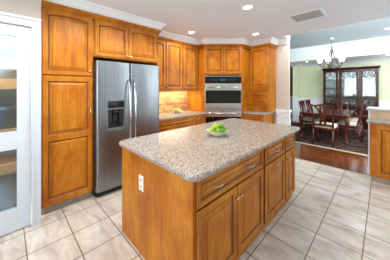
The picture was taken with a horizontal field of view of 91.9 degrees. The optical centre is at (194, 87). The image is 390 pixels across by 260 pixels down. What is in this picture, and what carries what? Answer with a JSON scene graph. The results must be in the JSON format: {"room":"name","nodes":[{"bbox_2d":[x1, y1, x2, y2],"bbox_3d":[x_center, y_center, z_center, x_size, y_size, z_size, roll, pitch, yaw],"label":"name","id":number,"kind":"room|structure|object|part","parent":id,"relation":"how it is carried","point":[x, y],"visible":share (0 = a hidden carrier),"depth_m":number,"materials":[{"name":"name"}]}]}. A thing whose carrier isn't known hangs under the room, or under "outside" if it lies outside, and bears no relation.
{"room":"kitchen","nodes":[
{"label":"kitchen","id":0,"kind":"room"},
{"bbox_2d":[0,35,16,175],"bbox_3d":[-2.814,0.190,2.072,0.010,2.520,1.350,0,0,45],"label":"wall","id":1,"kind":"structure","parent":0,"point":[8,44],"depth_m":2.45,"materials":[{"name":"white paint"}]},
{"bbox_2d":[0,154,16,174],"bbox_3d":[-2.662,0.927,1.920,0.420,0.105,1.330,0,0,45],"label":"shelf","id":2,"kind":"object","parent":1,"relation":"attached to","point":[8,163],"visible":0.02,"depth_m":2.19,"materials":[{"name":"brown wood"}]},
{"bbox_2d":[0,79,16,88],"bbox_3d":[-2.662,-0.037,1.920,0.420,0.115,1.330,0,0,45],"label":"shelf","id":3,"kind":"object","parent":1,"relation":"attached to","point":[4,83],"visible":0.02,"depth_m":2.15,"materials":[{"name":"brown wood"}]},
{"bbox_2d":[0,57,16,78],"bbox_3d":[-2.277,-0.229,2.277,0.180,0.275,0.180,0,0,45],"label":"canister","id":4,"kind":"object","parent":3,"relation":"on","point":[4,73],"visible":0.43,"depth_m":2.23,"materials":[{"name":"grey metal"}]},
{"bbox_2d":[0,127,16,132],"bbox_3d":[-2.662,0.552,1.920,0.420,0.155,1.330,0,0,45],"label":"shelf","id":5,"kind":"object","parent":1,"relation":"attached to","point":[15,128],"visible":0.02,"depth_m":2.15,"materials":[{"name":"brown wood"}]},
{"bbox_2d":[0,105,16,129],"bbox_3d":[-2.298,0.346,2.256,0.320,0.265,0.320,0,0,45],"label":"stock pot","id":6,"kind":"object","parent":5,"relation":"on","point":[8,113],"visible":0.74,"depth_m":2.19,"materials":[{"name":"grey metal"}]},
{"bbox_3d":[-2.298,0.232,2.256,0.304,0.035,0.304,0,0,45],"label":"lid","id":7,"kind":"part","parent":6,"relation":"part of","materials":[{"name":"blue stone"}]},
{"bbox_2d":[0,0,40,221],"bbox_3d":[-2.771,0.190,0.977,0.100,2.520,3.062,0,0,45],"label":"wall","id":8,"kind":"structure","parent":0,"point":[30,8],"depth_m":1.95,"materials":[{"name":"beige paint"}]},
{"bbox_2d":[0,11,40,226],"bbox_3d":[-1.989,0.362,1.661,0.038,2.175,0.987,0,0,45],"label":"door frame","id":9,"kind":"structure","parent":8,"relation":"in","point":[35,23],"depth_m":1.98,"materials":[{"name":"white paint"}]},
{"bbox_2d":[0,23,30,236],"bbox_3d":[-1.993,0.409,1.672,0.116,2.058,0.816,0,0,45],"label":"door","id":10,"kind":"structure","parent":9,"relation":"attached to","point":[16,218],"depth_m":1.92,"materials":[{"name":"white paint"}]},
{"bbox_2d":[45,0,288,45],"bbox_3d":[-0.082,-1.017,3.591,4.333,0.104,1.178,0,0,-30],"label":"crown molding","id":11,"kind":"structure","parent":8,"relation":"attached to","point":[78,4],"depth_m":3.01,"materials":[{"name":"white paint"}]},
{"bbox_2d":[0,115,389,259],"bbox_3d":[2.263,1.480,3.677,7.200,0.060,14.000,0,0,45],"label":"floor","id":12,"kind":"structure","parent":0,"point":[331,213],"depth_m":1.98,"materials":[{"name":"tile"}]},
{"bbox_2d":[0,174,16,211],"bbox_3d":[-2.291,1.262,2.263,0.300,0.375,0.300,0,0,45],"label":"crock","id":13,"kind":"object","parent":12,"relation":"on","point":[8,183],"visible":0.77,"depth_m":2.20,"materials":[{"name":"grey ceramic"}]},
{"bbox_3d":[-2.291,1.091,2.263,0.285,0.035,0.285,0,0,45],"label":"lid","id":14,"kind":"part","parent":13,"relation":"part of","materials":[{"name":"ceramic"}]},
{"bbox_2d":[41,0,93,214],"bbox_3d":[-1.721,0.243,2.482,0.656,2.414,0.533,0,0,45],"label":"pantry cabinet","id":15,"kind":"object","parent":12,"relation":"on","point":[66,32],"visible":0.98,"depth_m":2.25,"materials":[{"name":"brown wood"}]},
{"bbox_3d":[-1.522,0.605,2.281,0.019,1.480,0.506,0,0,45],"label":"door","id":16,"kind":"part","parent":15,"relation":"part of","materials":[{"name":"brown wood"}]},
{"bbox_3d":[-1.522,-0.525,2.281,0.019,0.750,0.506,0,0,45],"label":"door","id":17,"kind":"part","parent":15,"relation":"part of","materials":[{"name":"brown wood"}]},
{"bbox_3d":[-1.512,-0.922,2.273,0.045,0.084,0.532,0,0,45],"label":"crown moulding","id":18,"kind":"part","parent":15,"relation":"part of","materials":[{"name":"brown wood"}]},
{"bbox_2d":[92,60,158,197],"bbox_3d":[-1.132,0.547,2.974,0.773,1.805,0.975,0,0,45],"label":"refrigerator","id":19,"kind":"object","parent":12,"relation":"on","point":[125,95],"visible":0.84,"depth_m":2.60,"materials":[{"name":"grey metal"}]},
{"bbox_3d":[-1.121,0.506,2.604,0.092,1.712,0.458,0,0,45],"label":"door","id":20,"kind":"part","parent":19,"relation":"part of","materials":[{"name":"metal"}]},
{"bbox_3d":[-0.932,0.460,2.689,0.087,1.150,0.027,0,0,45],"label":"handle","id":21,"kind":"part","parent":19,"relation":"part of","materials":[{"name":"silver metal"}]},
{"bbox_3d":[-0.876,0.460,2.745,0.087,1.150,0.027,0,0,45],"label":"handle","id":22,"kind":"part","parent":19,"relation":"part of","materials":[{"name":"silver metal"}]},
{"bbox_3d":[-0.776,0.506,2.949,0.092,1.712,0.503,0,0,45],"label":"door","id":23,"kind":"part","parent":19,"relation":"part of","materials":[{"name":"metal"}]},
{"bbox_2d":[159,116,195,132],"bbox_3d":[-0.518,1.021,3.795,0.612,0.858,1.000,0,0,45],"label":"base cabinet","id":24,"kind":"object","parent":12,"relation":"on","point":[167,125],"visible":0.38,"depth_m":3.59,"materials":[{"name":"brown wood"}]},
{"bbox_3d":[-0.490,1.050,3.455,0.019,0.580,0.460,0,0,45],"label":"door","id":25,"kind":"part","parent":24,"relation":"part of","materials":[{"name":"brown wood"}]},
{"bbox_2d":[159,110,206,120],"bbox_3d":[-0.416,0.570,3.911,0.599,0.040,1.308,0,0,45],"label":"countertop","id":26,"kind":"structure","parent":24,"relation":"on","point":[188,113],"depth_m":3.84,"materials":[{"name":"beige stone"}]},
{"bbox_3d":[-0.156,1.050,3.789,0.019,0.580,0.465,0,0,45],"label":"door","id":27,"kind":"part","parent":24,"relation":"part of","materials":[{"name":"brown wood"}]},
{"bbox_2d":[196,114,205,124],"bbox_3d":[-0.056,1.021,4.257,0.612,0.858,0.305,0,0,45],"label":"base cabinet","id":28,"kind":"object","parent":12,"relation":"on","point":[200,119],"visible":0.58,"depth_m":4.06,"materials":[{"name":"brown wood"}]},
{"bbox_2d":[122,133,294,259],"bbox_3d":[0.313,1.014,2.191,1.084,0.873,1.889,0,0,45],"label":"kitchen island","id":29,"kind":"object","parent":12,"relation":"on","point":[219,216],"visible":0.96,"depth_m":1.51,"materials":[{"name":"brown wood"}]},
{"bbox_2d":[139,174,143,191],"bbox_3d":[-0.466,0.825,1.627,0.076,0.130,0.009,0,0,45],"label":"power outlet","id":30,"kind":"object","parent":29,"relation":"attached to","point":[141,178],"visible":1,"depth_m":1.62,"materials":[{"name":"white plastic"}]},
{"bbox_3d":[-0.371,1.014,1.549,1.024,0.873,0.014,0,0,45],"label":"panel","id":31,"kind":"part","parent":29,"relation":"part of","materials":[{"name":"brown wood"}]},
{"bbox_2d":[119,118,299,181],"bbox_3d":[0.327,0.556,2.219,1.105,0.042,2.040,0,0,45],"label":"island countertop","id":32,"kind":"structure","parent":29,"relation":"on","point":[191,153],"depth_m":1.77,"materials":[{"name":"beige stone"}]},
{"bbox_2d":[207,129,227,136],"bbox_3d":[0.247,0.505,2.100,0.237,0.058,0.237,0,0,45],"label":"fruit bowl","id":33,"kind":"object","parent":32,"relation":"on","point":[211,133],"visible":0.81,"depth_m":2.02,"materials":[{"name":"white ceramic"}]},
{"bbox_2d":[208,127,214,133],"bbox_3d":[0.184,0.478,2.078,0.081,0.082,0.079,0,0,14],"label":"apple","id":34,"kind":"object","parent":33,"relation":"in","point":[211,129],"visible":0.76,"depth_m":2.05,"materials":[{"name":"green food"}]},
{"bbox_2d":[213,123,218,129],"bbox_3d":[0.235,0.435,2.107,0.075,0.076,0.076,0,0,3],"label":"apple","id":35,"kind":"object","parent":33,"relation":"in","point":[215,125],"visible":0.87,"depth_m":2.08,"materials":[{"name":"green food"}]},
{"bbox_2d":[215,128,222,132],"bbox_3d":[0.260,0.478,2.052,0.080,0.081,0.079,0,0,-20],"label":"apple","id":36,"kind":"object","parent":33,"relation":"in","point":[218,130],"visible":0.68,"depth_m":2.02,"materials":[{"name":"green food"}]},
{"bbox_3d":[0.172,1.067,1.347,0.019,0.565,0.456,0,0,45],"label":"door","id":37,"kind":"part","parent":29,"relation":"part of","materials":[{"name":"brown wood"}]},
{"bbox_3d":[0.175,0.678,1.312,0.036,0.020,0.120,0,0,45],"label":"handle","id":38,"kind":"part","parent":29,"relation":"part of","materials":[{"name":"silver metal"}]},
{"bbox_3d":[0.335,0.679,1.511,0.019,0.182,0.919,0,0,45],"label":"drawer","id":39,"kind":"part","parent":29,"relation":"part of","materials":[{"name":"brown wood"}]},
{"bbox_3d":[0.498,1.067,1.674,0.019,0.565,0.457,0,0,45],"label":"door","id":40,"kind":"part","parent":29,"relation":"part of","materials":[{"name":"brown wood"}]},
{"bbox_3d":[0.872,1.067,2.048,0.019,0.565,0.530,0,0,45],"label":"door","id":41,"kind":"part","parent":29,"relation":"part of","materials":[{"name":"brown wood"}]},
{"bbox_3d":[0.872,0.679,2.048,0.019,0.182,0.530,0,0,45],"label":"drawer","id":42,"kind":"part","parent":29,"relation":"part of","materials":[{"name":"brown wood"}]},
{"bbox_3d":[1.194,1.067,2.370,0.019,0.565,0.320,0,0,45],"label":"door","id":43,"kind":"part","parent":29,"relation":"part of","materials":[{"name":"brown wood"}]},
{"bbox_3d":[1.194,0.679,2.370,0.019,0.182,0.320,0,0,45],"label":"drawer","id":44,"kind":"part","parent":29,"relation":"part of","materials":[{"name":"brown wood"}]},
{"bbox_2d":[189,44,250,118],"bbox_3d":[0.689,0.243,4.615,1.165,2.414,1.337,0,0,45],"label":"tall cabinet","id":45,"kind":"object","parent":12,"relation":"on","point":[213,59],"visible":0.59,"depth_m":4.22,"materials":[{"name":"brown wood"}]},
{"bbox_3d":[0.420,-0.605,4.210,0.409,0.590,0.019,0,0,0],"label":"door","id":46,"kind":"part","parent":45,"relation":"part of","materials":[{"name":"brown wood"}]},
{"bbox_2d":[205,76,240,122],"bbox_3d":[0.628,0.448,4.371,0.804,1.425,0.498,0,0,0],"label":"double oven","id":47,"kind":"object","parent":45,"relation":"in","point":[222,93],"visible":0.77,"depth_m":4.18,"materials":[{"name":"grey metal"}]},
{"bbox_3d":[0.628,-0.253,4.210,0.804,0.025,0.020,0,0,0],"label":"trim","id":48,"kind":"part","parent":47,"relation":"part of","materials":[{"name":"metal"}]},
{"bbox_3d":[0.628,0.795,4.202,0.804,0.620,0.035,0,0,0],"label":"oven door","id":49,"kind":"part","parent":47,"relation":"part of","materials":[{"name":"silver metal"}]},
{"bbox_3d":[0.628,0.193,4.202,0.804,0.565,0.035,0,0,0],"label":"oven door","id":50,"kind":"part","parent":47,"relation":"part of","materials":[{"name":"silver metal"}]},
{"bbox_3d":[0.628,-0.167,4.209,0.804,0.143,0.022,0,0,0],"label":"control panel","id":51,"kind":"part","parent":47,"relation":"part of","materials":[{"name":"black glass"}]},
{"bbox_3d":[0.628,0.565,4.154,0.709,0.026,0.064,0,0,0],"label":"handle","id":52,"kind":"part","parent":47,"relation":"part of","materials":[{"name":"silver metal"}]},
{"bbox_3d":[0.628,-0.005,4.154,0.709,0.026,0.064,0,0,0],"label":"handle","id":53,"kind":"part","parent":47,"relation":"part of","materials":[{"name":"silver metal"}]},
{"bbox_3d":[0.695,-0.922,4.275,1.302,0.085,0.272,0,0,-5],"label":"crown moulding","id":54,"kind":"part","parent":45,"relation":"part of","materials":[{"name":"brown wood"}]},
{"bbox_3d":[0.836,-0.605,4.210,0.409,0.590,0.019,0,0,0],"label":"door","id":55,"kind":"part","parent":45,"relation":"part of","materials":[{"name":"brown wood"}]},
{"bbox_2d":[244,113,273,122],"bbox_3d":[1.464,1.021,4.326,0.428,0.858,0.642,0,0,45],"label":"base cabinet","id":56,"kind":"object","parent":12,"relation":"on","point":[269,118],"visible":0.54,"depth_m":4.16,"materials":[{"name":"brown wood"}]},
{"bbox_3d":[1.276,0.672,4.126,0.385,0.145,0.019,0,0,45],"label":"drawer","id":57,"kind":"part","parent":56,"relation":"part of","materials":[{"name":"brown wood"}]},
{"bbox_2d":[244,111,275,115],"bbox_3d":[1.483,0.570,4.312,0.471,0.040,0.616,0,0,45],"label":"countertop","id":58,"kind":"structure","parent":56,"relation":"on","point":[246,112],"depth_m":4.15,"materials":[{"name":"grey stone"}]},
{"bbox_2d":[291,122,367,155],"bbox_3d":[4.176,1.444,5.660,4.620,0.010,3.110,0,0,45],"label":"area rug","id":59,"kind":"object","parent":12,"relation":"on","point":[324,140],"visible":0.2,"depth_m":5.12,"materials":[{"name":"carpet"}]},
{"bbox_2d":[298,100,322,135],"bbox_3d":[3.617,0.926,5.886,0.555,1.035,0.555,0,0,-45],"label":"dining chair","id":60,"kind":"object","parent":59,"relation":"on","point":[302,102],"visible":0.68,"depth_m":5.87,"materials":[{"name":"red wood"}]},
{"bbox_3d":[3.466,0.729,6.037,0.555,0.640,0.128,0,0,-45],"label":"backrest","id":61,"kind":"part","parent":60,"relation":"part of","materials":[{"name":"red wood"}]},
{"bbox_3d":[3.650,0.971,5.853,0.499,0.096,0.432,0,0,-45],"label":"seat","id":62,"kind":"part","parent":60,"relation":"part of","materials":[{"name":"beige fabric"}]},
{"bbox_2d":[305,99,327,132],"bbox_3d":[4.098,0.926,6.367,0.555,1.035,0.555,0,0,-45],"label":"dining chair","id":63,"kind":"object","parent":59,"relation":"on","point":[307,101],"visible":0.45,"depth_m":6.45,"materials":[{"name":"red wood"}]},
{"bbox_2d":[310,104,338,146],"bbox_3d":[3.349,0.926,4.876,0.555,1.035,0.555,0,0,45],"label":"dining chair","id":64,"kind":"object","parent":59,"relation":"on","point":[324,125],"visible":1,"depth_m":4.74,"materials":[{"name":"brown wood"}]},
{"bbox_3d":[3.198,0.729,4.725,0.555,0.640,0.128,0,0,45],"label":"backrest","id":65,"kind":"part","parent":64,"relation":"part of","materials":[{"name":"red wood"}]},
{"bbox_3d":[3.380,1.042,4.907,0.520,0.044,0.460,0,0,45],"label":"seat frame","id":66,"kind":"part","parent":64,"relation":"part of","materials":[{"name":"red wood"}]},
{"bbox_3d":[3.382,0.971,4.909,0.499,0.096,0.432,0,0,45],"label":"seat","id":67,"kind":"part","parent":64,"relation":"part of","materials":[{"name":"beige fabric"}]},
{"bbox_3d":[3.347,1.229,4.580,0.044,0.427,0.123,0,0,45],"label":"leg","id":68,"kind":"part","parent":64,"relation":"part of","materials":[{"name":"red wood"}]},
{"bbox_2d":[299,107,356,144],"bbox_3d":[4.105,1.079,5.759,1.158,0.748,1.968,0,0,45],"label":"dining table","id":69,"kind":"object","parent":59,"relation":"on","point":[339,114],"visible":0.68,"depth_m":5.32,"materials":[{"name":"red wood"}]},
{"bbox_3d":[3.089,1.093,5.473,0.137,0.720,0.100,0,0,0],"label":"leg","id":70,"kind":"part","parent":69,"relation":"part of","materials":[{"name":"red wood"}]},
{"bbox_3d":[3.818,1.093,4.744,0.100,0.720,0.137,0,0,0],"label":"leg","id":71,"kind":"part","parent":69,"relation":"part of","materials":[{"name":"red wood"}]},
{"bbox_3d":[5.120,1.093,6.046,0.137,0.720,0.100,0,0,0],"label":"leg","id":72,"kind":"part","parent":69,"relation":"part of","materials":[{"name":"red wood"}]},
{"bbox_2d":[328,99,349,122],"bbox_3d":[4.953,0.926,6.494,0.555,1.035,0.555,0,0,45],"label":"dining chair","id":73,"kind":"object","parent":59,"relation":"on","point":[332,100],"visible":0.36,"depth_m":6.64,"materials":[{"name":"red wood"}]},
{"bbox_3d":[5.104,0.729,6.645,0.555,0.640,0.128,0,0,45],"label":"backrest","id":74,"kind":"part","parent":73,"relation":"part of","materials":[{"name":"red wood"}]},
{"bbox_2d":[337,103,363,142],"bbox_3d":[4.274,0.926,5.201,0.555,1.035,0.555,0,0,-45],"label":"dining chair","id":75,"kind":"object","parent":59,"relation":"on","point":[341,123],"visible":0.87,"depth_m":5.10,"materials":[{"name":"red wood"}]},
{"bbox_3d":[4.241,0.971,5.234,0.499,0.096,0.432,0,0,-45],"label":"seat","id":76,"kind":"part","parent":75,"relation":"part of","materials":[{"name":"beige fabric"}]},
{"bbox_3d":[4.275,1.229,4.905,0.044,0.427,0.123,0,0,-45],"label":"leg","id":77,"kind":"part","parent":75,"relation":"part of","materials":[{"name":"red wood"}]},
{"bbox_3d":[4.425,0.729,5.050,0.555,0.640,0.128,0,0,-45],"label":"backrest","id":78,"kind":"part","parent":75,"relation":"part of","materials":[{"name":"red wood"}]},
{"bbox_2d":[341,101,365,137],"bbox_3d":[4.769,0.926,5.696,0.555,1.035,0.555,0,0,-45],"label":"dining chair","id":79,"kind":"object","parent":59,"relation":"on","point":[350,118],"visible":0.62,"depth_m":5.61,"materials":[{"name":"red wood"}]},
{"bbox_2d":[296,158,370,176],"bbox_3d":[2.966,1.447,2.966,5.200,0.006,0.020,0,0,45],"label":"trim","id":80,"kind":"structure","parent":12,"relation":"on","point":[296,158],"depth_m":3.40,"materials":[{"name":"beige"}]},
{"bbox_2d":[322,65,380,130],"bbox_3d":[5.566,0.362,6.804,1.620,2.174,0.486,0,0,45],"label":"china cabinet","id":81,"kind":"object","parent":12,"relation":"on","point":[359,79],"visible":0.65,"depth_m":6.68,"materials":[{"name":"brown wood"}]},
{"bbox_3d":[5.094,0.015,7.080,0.448,1.270,0.021,0,0,45],"label":"glazed door","id":82,"kind":"part","parent":81,"relation":"part of","materials":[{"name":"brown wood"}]},
{"bbox_2d":[328,89,335,94],"bbox_3d":[5.309,0.178,7.289,0.244,0.244,0.023,0,0,45],"label":"plate","id":83,"kind":"object","parent":81,"relation":"on","point":[331,91],"visible":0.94,"depth_m":7.29,"materials":[{"name":"white ceramic"}]},
{"bbox_2d":[345,89,353,95],"bbox_3d":[5.677,0.178,6.921,0.244,0.244,0.023,0,0,45],"label":"plate","id":84,"kind":"object","parent":81,"relation":"on","point":[349,92],"visible":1,"depth_m":6.92,"materials":[{"name":"white ceramic"}]},
{"bbox_3d":[5.470,0.015,6.704,0.525,1.270,0.021,0,0,45],"label":"glazed door","id":85,"kind":"part","parent":81,"relation":"part of","materials":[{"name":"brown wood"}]},
{"bbox_3d":[5.427,0.790,6.664,0.570,0.160,0.019,0,0,45],"label":"drawer","id":86,"kind":"part","parent":81,"relation":"part of","materials":[{"name":"brown wood"}]},
{"bbox_3d":[5.727,0.020,6.964,1.470,1.240,0.012,0,0,45],"label":"panel","id":87,"kind":"part","parent":81,"relation":"part of","materials":[{"name":"brown wood"}]},
{"bbox_3d":[5.587,-0.677,6.825,1.620,0.095,0.407,0,0,45],"label":"cornice","id":88,"kind":"part","parent":81,"relation":"part of","materials":[{"name":"brown wood"}]},
{"bbox_3d":[5.801,1.115,6.289,0.450,0.450,0.019,0,0,45],"label":"door","id":89,"kind":"part","parent":81,"relation":"part of","materials":[{"name":"brown wood"}]},
{"bbox_2d":[364,89,373,95],"bbox_3d":[6.045,0.178,6.554,0.244,0.244,0.023,0,0,45],"label":"plate","id":90,"kind":"object","parent":81,"relation":"on","point":[368,92],"visible":0.99,"depth_m":6.55,"materials":[{"name":"white ceramic"}]},
{"bbox_3d":[5.844,0.015,6.330,0.443,1.270,0.021,0,0,45],"label":"glazed door","id":91,"kind":"part","parent":81,"relation":"part of","materials":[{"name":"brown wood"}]},
{"bbox_2d":[370,123,389,184],"bbox_3d":[3.715,0.996,2.018,2.700,0.908,0.312,0,0,45],"label":"base cabinet","id":92,"kind":"object","parent":12,"relation":"on","point":[379,133],"visible":0.99,"depth_m":2.81,"materials":[{"name":"brown wood"}]},
{"bbox_2d":[366,118,389,124],"bbox_3d":[3.723,0.520,2.022,2.775,0.040,0.305,0,0,45],"label":"countertop","id":93,"kind":"structure","parent":92,"relation":"on","point":[369,120],"depth_m":2.86,"materials":[{"name":"beige stone"}]},
{"bbox_3d":[2.945,0.950,2.627,0.600,0.740,0.019,0,0,45],"label":"door","id":94,"kind":"part","parent":92,"relation":"part of","materials":[{"name":"brown wood"}]},
{"bbox_2d":[84,0,389,40],"bbox_3d":[0.255,-1.110,0.891,6.100,0.080,7.220,0,0,45],"label":"ceiling","id":95,"kind":"structure","parent":0,"point":[209,19],"depth_m":2.76,"materials":[{"name":"white paint"}]},
{"bbox_2d":[242,5,252,9],"bbox_3d":[0.700,-1.064,2.510,0.148,0.012,0.148,0,0,45],"label":"recessed light","id":96,"kind":"object","parent":95,"relation":"in","point":[246,7],"visible":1,"depth_m":2.51,"materials":[{"name":"white paint"}]},
{"bbox_2d":[286,8,326,22],"bbox_3d":[1.665,-1.062,2.811,0.440,0.014,0.390,0,0,45],"label":"ceiling vent","id":97,"kind":"object","parent":95,"relation":"in","point":[315,13],"visible":1,"depth_m":2.78,"materials":[{"name":"white metal"}]},
{"bbox_2d":[274,39,289,123],"bbox_3d":[1.399,-0.015,4.891,1.982,2.930,0.055,0,0,45],"label":"wall","id":98,"kind":"structure","parent":0,"point":[282,51],"depth_m":4.26,"materials":[{"name":"beige paint"}]},
{"bbox_2d":[250,43,277,111],"bbox_3d":[1.587,-0.208,4.386,0.519,1.512,0.391,0,0,45],"label":"upper cabinet","id":99,"kind":"object","parent":98,"relation":"attached to","point":[263,56],"visible":0.99,"depth_m":4.28,"materials":[{"name":"brown wood"}]},
{"bbox_3d":[1.484,0.314,4.314,0.413,0.465,0.028,0,0,45],"label":"tambour door","id":100,"kind":"part","parent":99,"relation":"part of","materials":[{"name":"brown wood"}]},
{"bbox_3d":[1.465,-0.445,4.290,0.453,0.910,0.019,0,0,45],"label":"door","id":101,"kind":"part","parent":99,"relation":"part of","materials":[{"name":"brown wood"}]},
{"bbox_3d":[1.590,-0.922,4.388,0.519,0.084,0.385,0,0,45],"label":"crown moulding","id":102,"kind":"part","parent":99,"relation":"part of","materials":[{"name":"brown wood"}]},
{"bbox_2d":[275,109,288,124],"bbox_3d":[1.970,0.975,4.256,0.301,0.950,0.035,0,0,45],"label":"trim","id":103,"kind":"structure","parent":98,"relation":"attached to","point":[282,116],"depth_m":4.26,"materials":[{"name":"white paint"}]},
{"bbox_2d":[290,69,292,95],"bbox_3d":[5.021,0.230,10.041,1.900,2.440,0.100,0,0,45],"label":"wall","id":104,"kind":"structure","parent":0,"point":[291,70],"depth_m":9.92,"materials":[{"name":"brown paint"}]},
{"bbox_2d":[290,96,292,114],"bbox_3d":[4.955,0.950,10.011,1.874,1.000,0.035,0,0,45],"label":"trim","id":105,"kind":"structure","parent":104,"relation":"attached to","point":[291,97],"depth_m":9.90,"materials":[{"name":"white paint"}]},
{"bbox_2d":[293,67,299,97],"bbox_3d":[4.451,0.230,8.255,0.200,2.440,0.370,0,0,45],"label":"wall pier","id":106,"kind":"object","parent":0,"point":[296,70],"visible":0.57,"depth_m":8.12,"materials":[{"name":"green paint"}]},
{"bbox_2d":[292,98,297,120],"bbox_3d":[4.308,0.950,8.112,0.224,1.000,0.035,0,0,45],"label":"trim","id":107,"kind":"structure","parent":106,"relation":"attached to","point":[295,100],"depth_m":8.11,"materials":[{"name":"white paint"}]},
{"bbox_2d":[290,36,389,68],"bbox_3d":[6.010,-1.275,7.425,7.200,0.570,3.400,0,0,45],"label":"ceiling","id":108,"kind":"structure","parent":0,"point":[374,48],"depth_m":6.22,"materials":[{"name":"white paint"}]},
{"bbox_2d":[290,17,389,48],"bbox_3d":[3.507,-1.520,4.921,7.200,0.080,3.680,0,0,45],"label":"ceiling","id":109,"kind":"structure","parent":0,"point":[371,29],"depth_m":5.26,"materials":[{"name":"grey paint"}]},
{"bbox_2d":[317,38,345,68],"bbox_3d":[4.095,-1.024,5.671,0.732,0.908,0.732,0,0,45],"label":"chandelier","id":110,"kind":"object","parent":109,"relation":"hanging from","point":[328,60],"visible":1,"depth_m":5.64,"materials":[{"name":"white glass"}]},
{"bbox_3d":[4.115,-0.910,5.671,0.080,0.680,0.080,0,0,45],"label":"stem","id":111,"kind":"part","parent":110,"relation":"part of","materials":[{"name":"grey metal"}]},
{"bbox_2d":[300,61,389,100],"bbox_3d":[6.442,0.230,6.442,5.200,2.440,0.120,0,0,45],"label":"wall","id":112,"kind":"structure","parent":0,"point":[311,78],"depth_m":7.68,"materials":[{"name":"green paint"}]},
{"bbox_2d":[298,98,299,120],"bbox_3d":[4.481,0.950,8.119,0.035,1.000,0.264,0,0,45],"label":"trim","id":113,"kind":"structure","parent":112,"relation":"attached to","point":[298,98],"depth_m":8.05,"materials":[{"name":"white paint"}]},
{"bbox_2d":[300,58,389,66],"bbox_3d":[6.367,-0.934,6.367,5.200,0.109,0.090,0,0,45],"label":"crown molding","id":114,"kind":"structure","parent":112,"relation":"attached to","point":[378,59],"depth_m":6.90,"materials":[{"name":"white paint"}]},
{"bbox_2d":[300,98,389,109],"bbox_3d":[6.366,0.950,6.408,5.124,1.000,0.035,0,0,45],"label":"trim","id":115,"kind":"structure","parent":112,"relation":"attached to","point":[315,101],"depth_m":7.71,"materials":[{"name":"white paint"}]},
{"bbox_2d":[368,110,389,175],"bbox_3d":[3.889,0.904,2.178,2.777,1.078,0.150,0,0,45],"label":"wall","id":116,"kind":"structure","parent":0,"point":[377,114],"depth_m":3.07,"materials":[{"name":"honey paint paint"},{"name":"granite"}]},
{"bbox_2d":[366,107,389,110],"bbox_3d":[3.903,0.348,2.213,2.790,0.032,0.310,0,0,45],"label":"raised bar","id":117,"kind":"object","parent":116,"relation":"on","point":[367,108],"visible":1,"depth_m":3.01,"materials":[{"name":"white"}]},
{"bbox_3d":[-0.746,0.190,4.076,0.100,2.520,4.410,0,0,45],"label":"wall","id":118,"kind":"structure","parent":0,"visible":0},
{"bbox_2d":[93,13,161,65],"bbox_3d":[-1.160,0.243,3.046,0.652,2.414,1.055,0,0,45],"label":"upper cabinet","id":119,"kind":"object","parent":118,"relation":"attached to","point":[114,40],"visible":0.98,"depth_m":2.77,"materials":[{"name":"brown wood"}]},
{"bbox_3d":[-1.156,-0.662,2.648,0.019,0.475,0.462,0,0,45],"label":"door","id":120,"kind":"part","parent":119,"relation":"part of","materials":[{"name":"brown wood"}]},
{"bbox_3d":[-1.067,-0.922,2.953,0.376,0.084,1.055,0,0,45],"label":"crown moulding","id":121,"kind":"part","parent":119,"relation":"part of","materials":[{"name":"brown wood"}]},
{"bbox_3d":[-0.815,-0.662,2.988,0.019,0.475,0.489,0,0,45],"label":"door","id":122,"kind":"part","parent":119,"relation":"part of","materials":[{"name":"brown wood"}]},
{"bbox_2d":[158,36,182,91],"bbox_3d":[-0.665,-0.443,3.816,0.381,1.042,0.823,0,0,45],"label":"upper cabinet","id":123,"kind":"object","parent":118,"relation":"attached to","point":[169,50],"visible":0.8,"depth_m":3.76,"materials":[{"name":"brown wood"}]},
{"bbox_3d":[-0.711,-0.435,3.560,0.019,0.930,0.375,0,0,45],"label":"door","id":124,"kind":"part","parent":123,"relation":"part of","materials":[{"name":"brown wood"}]},
{"bbox_3d":[-0.538,-0.922,3.713,0.045,0.084,0.790,0,0,45],"label":"crown moulding","id":125,"kind":"part","parent":123,"relation":"part of","materials":[{"name":"brown wood"}]},
{"bbox_3d":[-0.422,-0.435,3.848,0.019,0.930,0.410,0,0,45],"label":"door","id":126,"kind":"part","parent":123,"relation":"part of","materials":[{"name":"brown wood"}]},
{"bbox_2d":[159,91,188,113],"bbox_3d":[-0.622,0.314,4.117,0.016,0.472,1.308,0,0,45],"label":"backsplash","id":127,"kind":"structure","parent":118,"relation":"attached to","point":[169,101],"depth_m":4.25,"materials":[{"name":"stone"}]},
{"bbox_2d":[182,42,197,90],"bbox_3d":[-0.203,-0.443,4.278,0.381,1.042,0.481,0,0,45],"label":"upper cabinet","id":128,"kind":"object","parent":118,"relation":"attached to","point":[189,51],"visible":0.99,"depth_m":4.14,"materials":[{"name":"brown wood"}]},
{"bbox_3d":[-0.088,-0.922,4.163,0.045,0.084,0.481,0,0,45],"label":"crown moulding","id":129,"kind":"part","parent":128,"relation":"part of","materials":[{"name":"brown wood"}]}
]}

